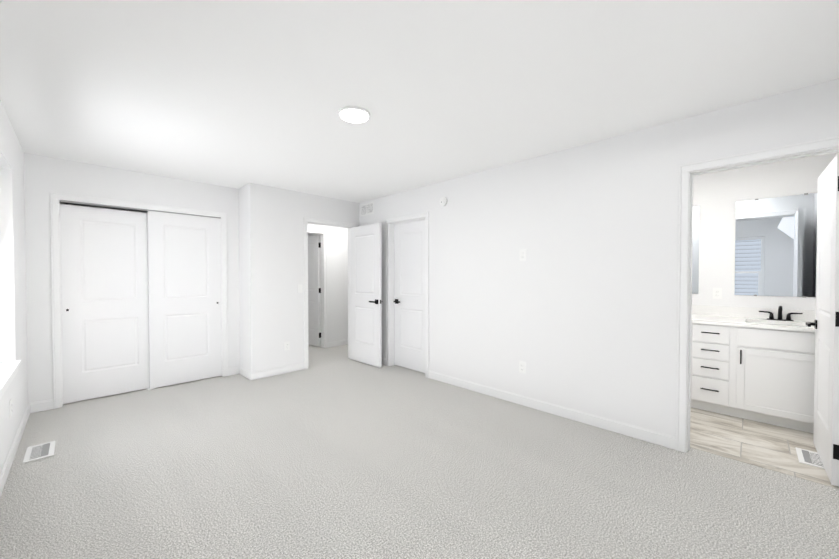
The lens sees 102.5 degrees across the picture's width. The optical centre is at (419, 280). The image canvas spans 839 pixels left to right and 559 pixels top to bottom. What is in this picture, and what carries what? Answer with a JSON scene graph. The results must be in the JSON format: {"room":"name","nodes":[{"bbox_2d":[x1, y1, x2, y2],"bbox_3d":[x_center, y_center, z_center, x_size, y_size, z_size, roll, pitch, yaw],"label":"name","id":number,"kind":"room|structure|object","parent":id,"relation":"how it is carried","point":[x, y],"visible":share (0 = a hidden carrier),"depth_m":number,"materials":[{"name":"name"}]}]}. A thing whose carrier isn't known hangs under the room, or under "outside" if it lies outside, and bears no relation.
{"room":"empty bedroom","nodes":[
{"label":"empty bedroom","id":0,"kind":"room"},
{"bbox_2d":[0,100,27,472],"bbox_3d":[-1.976,0.052,1.361,6.730,2.440,0.150,1,1,45],"label":"wall","id":1,"kind":"structure","parent":0,"point":[13,328],"depth_m":2.55,"materials":[{"name":"white paint"}]},
{"bbox_2d":[9,399,11,417],"bbox_3d":[-2.856,0.888,2.354,0.070,0.114,0.009,1,1,45],"label":"electrical outlet","id":2,"kind":"object","parent":1,"relation":"attached to","point":[10,408],"visible":1,"depth_m":2.33,"materials":[{"name":"white plastic"}]},
{"bbox_2d":[0,360,21,398],"bbox_3d":[-2.686,0.662,2.124,1.260,0.089,0.132,1,1,45],"label":"window sill","id":3,"kind":"structure","parent":1,"relation":"attached to","point":[8,371],"depth_m":2.29,"materials":[{"name":"white paint"}]},
{"bbox_2d":[60,202,146,212],"bbox_3d":[-3.611,0.009,4.351,0.100,2.440,2.105,1,1,45],"label":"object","id":4,"kind":"structure","parent":0,"point":[103,207],"depth_m":4.06,"materials":[{"name":"grey paint"}]},
{"bbox_2d":[24,153,239,403],"bbox_3d":[-3.067,0.016,3.845,0.115,2.440,1.850,1,1,45],"label":"wall","id":5,"kind":"structure","parent":0,"point":[44,176],"depth_m":3.34,"materials":[{"name":"white paint"}]},
{"bbox_2d":[60,204,148,403],"bbox_3d":[-3.320,0.230,3.622,0.038,1.995,0.730,1,1,45],"label":"sliding closet door","id":6,"kind":"structure","parent":5,"relation":"in","point":[104,302],"depth_m":3.57,"materials":[{"name":"white paint"}]},
{"bbox_2d":[60,200,220,389],"bbox_3d":[-3.067,0.216,3.849,0.091,2.040,1.408,1,1,45],"label":"door track","id":7,"kind":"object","parent":5,"relation":"attached to","point":[99,205],"depth_m":3.65,"materials":[{"name":"grey metal"}]},
{"bbox_2d":[147,211,221,388],"bbox_3d":[-2.812,0.213,4.074,0.038,2.015,0.730,1,1,45],"label":"sliding closet door","id":8,"kind":"structure","parent":5,"relation":"in","point":[184,296],"depth_m":4.04,"materials":[{"name":"white paint"}]},
{"bbox_2d":[239,185,247,369],"bbox_3d":[-2.519,0.004,4.670,1.105,2.440,0.115,1,1,45],"label":"wall","id":9,"kind":"structure","parent":0,"point":[243,290],"depth_m":4.34,"materials":[{"name":"white paint"}]},
{"bbox_2d":[247,183,358,371],"bbox_3d":[-0.913,-0.007,5.428,0.115,2.440,3.450,1,1,45],"label":"wall","id":10,"kind":"structure","parent":0,"point":[275,246],"depth_m":4.40,"materials":[{"name":"white paint"}]},
{"bbox_2d":[284,341,289,350],"bbox_3d":[-1.765,0.867,4.490,0.009,0.114,0.070,1,1,45],"label":"electrical outlet","id":11,"kind":"object","parent":10,"relation":"attached to","point":[286,345],"visible":1,"depth_m":4.49,"materials":[{"name":"white plastic"}]},
{"bbox_2d":[350,223,381,367],"bbox_3d":[-0.809,0.198,4.959,0.754,2.020,0.143,1,1,45],"label":"hall door","id":12,"kind":"structure","parent":10,"relation":"in","point":[366,293],"depth_m":4.90,"materials":[{"name":"white paint"}]},
{"bbox_2d":[308,224,347,341],"bbox_3d":[-1.530,-0.019,6.283,0.115,2.440,3.100,1,1,45],"label":"wall","id":13,"kind":"structure","parent":0,"point":[337,283],"depth_m":6.21,"materials":[{"name":"white paint"}]},
{"bbox_2d":[308,235,320,346],"bbox_3d":[-2.065,0.179,6.308,0.740,2.020,0.143,1,1,41],"label":"door","id":14,"kind":"structure","parent":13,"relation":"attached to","point":[314,290],"depth_m":6.18,"materials":[{"name":"white paint"}]},
{"bbox_2d":[0,329,838,558],"bbox_3d":[-0.874,1.286,3.896,9.000,0.100,5.600,1,1,45],"label":"floor carpet","id":15,"kind":"object","parent":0,"point":[335,452],"visible":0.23,"depth_m":2.09,"materials":[{"name":"grey carpet"}]},
{"bbox_2d":[23,441,55,462],"bbox_3d":[-2.785,1.249,2.473,0.300,0.008,0.145,1,1,45],"label":"floor air vent","id":16,"kind":"object","parent":15,"relation":"on","point":[39,451],"visible":1,"depth_m":2.46,"materials":[{"name":"white plastic"}]},
{"bbox_2d":[0,0,838,202],"bbox_3d":[-0.874,-1.254,3.859,9.000,0.100,5.600,1,1,45],"label":"ceiling","id":17,"kind":"structure","parent":0,"point":[237,94],"depth_m":1.95,"materials":[{"name":"white paint"}]},
{"bbox_2d":[338,106,369,122],"bbox_3d":[-0.462,-1.173,2.385,0.224,0.020,0.224,1,1,45],"label":"recessed light","id":18,"kind":"object","parent":17,"relation":"in","point":[353,114],"visible":1,"depth_m":2.35,"materials":[{"name":"white plastic"}]},
{"bbox_2d":[359,78,838,436],"bbox_3d":[0.965,0.021,3.505,5.260,2.440,0.115,1,1,45],"label":"wall","id":19,"kind":"structure","parent":0,"point":[577,309],"depth_m":2.97,"materials":[{"name":"white paint"}]},
{"bbox_2d":[361,202,373,215],"bbox_3d":[-0.804,-1.098,5.148,0.330,0.180,0.012,1,1,45],"label":"air vent","id":20,"kind":"object","parent":19,"relation":"in","point":[367,208],"visible":1,"depth_m":5.13,"materials":[{"name":"white plastic"}]},
{"bbox_2d":[394,220,424,372],"bbox_3d":[-0.105,0.203,4.624,0.706,2.020,0.143,1,1,45],"label":"door","id":21,"kind":"structure","parent":19,"relation":"in","point":[409,295],"depth_m":4.63,"materials":[{"name":"white paint"}]},
{"bbox_2d":[0,136,838,496],"bbox_3d":[-0.100,0.193,3.264,6.433,2.103,5.190,1,1,45],"label":"trim","id":22,"kind":"structure","parent":19,"relation":"attached to","point":[680,438],"depth_m":3.26,"materials":[{"name":"white paint"}]},
{"bbox_2d":[440,197,447,205],"bbox_3d":[0.286,-0.957,4.056,0.104,0.104,0.036,1,1,45],"label":"smoke detector","id":23,"kind":"object","parent":19,"relation":"attached to","point":[443,201],"visible":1,"depth_m":4.04,"materials":[{"name":"white plastic"}]},
{"bbox_2d":[519,361,525,373],"bbox_3d":[1.029,0.863,3.368,0.070,0.114,0.009,1,1,45],"label":"electrical outlet","id":24,"kind":"object","parent":19,"relation":"attached to","point":[522,366],"visible":1,"depth_m":3.37,"materials":[{"name":"white plastic"}]},
{"bbox_2d":[520,249,525,260],"bbox_3d":[1.029,-0.257,3.352,0.070,0.114,0.009,1,1,45],"label":"outlet","id":25,"kind":"object","parent":19,"relation":"attached to","point":[522,254],"visible":1,"depth_m":3.35,"materials":[{"name":"white plastic"}]},
{"bbox_2d":[806,153,838,486],"bbox_3d":[2.775,0.237,2.286,0.143,2.020,0.750,1,1,44],"label":"bathroom door","id":26,"kind":"structure","parent":19,"relation":"in","point":[825,324],"depth_m":2.21,"materials":[{"name":"white paint"}]},
{"bbox_2d":[692,153,835,310],"bbox_3d":[2.136,0.006,4.583,5.410,2.440,0.115,1,1,45],"label":"wall","id":27,"kind":"structure","parent":0,"point":[717,196],"depth_m":3.45,"materials":[{"name":"white paint"}]},
{"bbox_2d":[692,206,699,293],"bbox_3d":[2.790,-0.336,3.845,0.620,0.957,0.008,1,1,45],"label":"mirror","id":28,"kind":"object","parent":27,"relation":"attached to","point":[695,266],"visible":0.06,"depth_m":3.65,"materials":[{"name":"clear glass"}]},
{"bbox_2d":[713,288,721,298],"bbox_3d":[3.119,0.131,3.527,0.070,0.114,0.009,1,1,45],"label":"outlet","id":29,"kind":"object","parent":27,"relation":"attached to","point":[717,293],"visible":1,"depth_m":3.52,"materials":[{"name":"white plastic"}]},
{"bbox_2d":[692,305,815,320],"bbox_3d":[3.115,0.313,3.524,1.532,0.100,0.020,1,1,45],"label":"backsplash","id":30,"kind":"structure","parent":27,"relation":"attached to","point":[716,311],"depth_m":3.38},
{"bbox_2d":[735,193,817,297],"bbox_3d":[3.433,-0.327,3.209,0.620,0.957,0.008,1,1,45],"label":"mirror","id":31,"kind":"object","parent":27,"relation":"attached to","point":[775,246],"visible":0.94,"depth_m":3.22,"materials":[{"name":"clear glass"}]},
{"bbox_2d":[690,407,838,488],"bbox_3d":[2.448,1.293,3.345,3.500,0.102,1.715,1,1,45],"label":"floor","id":32,"kind":"structure","parent":0,"point":[764,445],"depth_m":2.61,"materials":[{"name":"wood"}]},
{"bbox_2d":[691,321,814,432],"bbox_3d":[2.909,0.822,3.322,1.530,0.845,0.607,1,1,45],"label":"bathroom vanity","id":33,"kind":"object","parent":32,"relation":"on","point":[755,364],"depth_m":2.94,"materials":[{"name":"white paint"}]},
{"bbox_2d":[692,313,814,328],"bbox_3d":[2.914,0.383,3.322,1.532,0.033,0.591,1,1,45],"label":"countertop","id":34,"kind":"structure","parent":33,"relation":"on","point":[695,316],"depth_m":3.08,"materials":[{"name":"white stone"}]},
{"bbox_2d":[767,321,786,324],"bbox_3d":[3.217,0.468,2.996,0.484,0.152,0.354,1,1,45],"label":"sink","id":35,"kind":"object","parent":34,"relation":"in","point":[768,322],"depth_m":3.11,"materials":[{"name":"white ceramic"}]},
{"bbox_2d":[759,306,802,320],"bbox_3d":[3.347,0.298,3.123,0.281,0.142,0.145,1,1,45],"label":"faucet","id":36,"kind":"object","parent":34,"relation":"on","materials":[{"name":"black metal"}]},
{"bbox_2d":[795,447,823,468],"bbox_3d":[2.773,1.251,2.379,0.140,0.008,0.280,1,1,45],"label":"floor vent","id":37,"kind":"object","parent":32,"relation":"in","point":[809,457],"visible":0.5,"depth_m":2.38,"materials":[{"name":"white plastic"}]}
]}

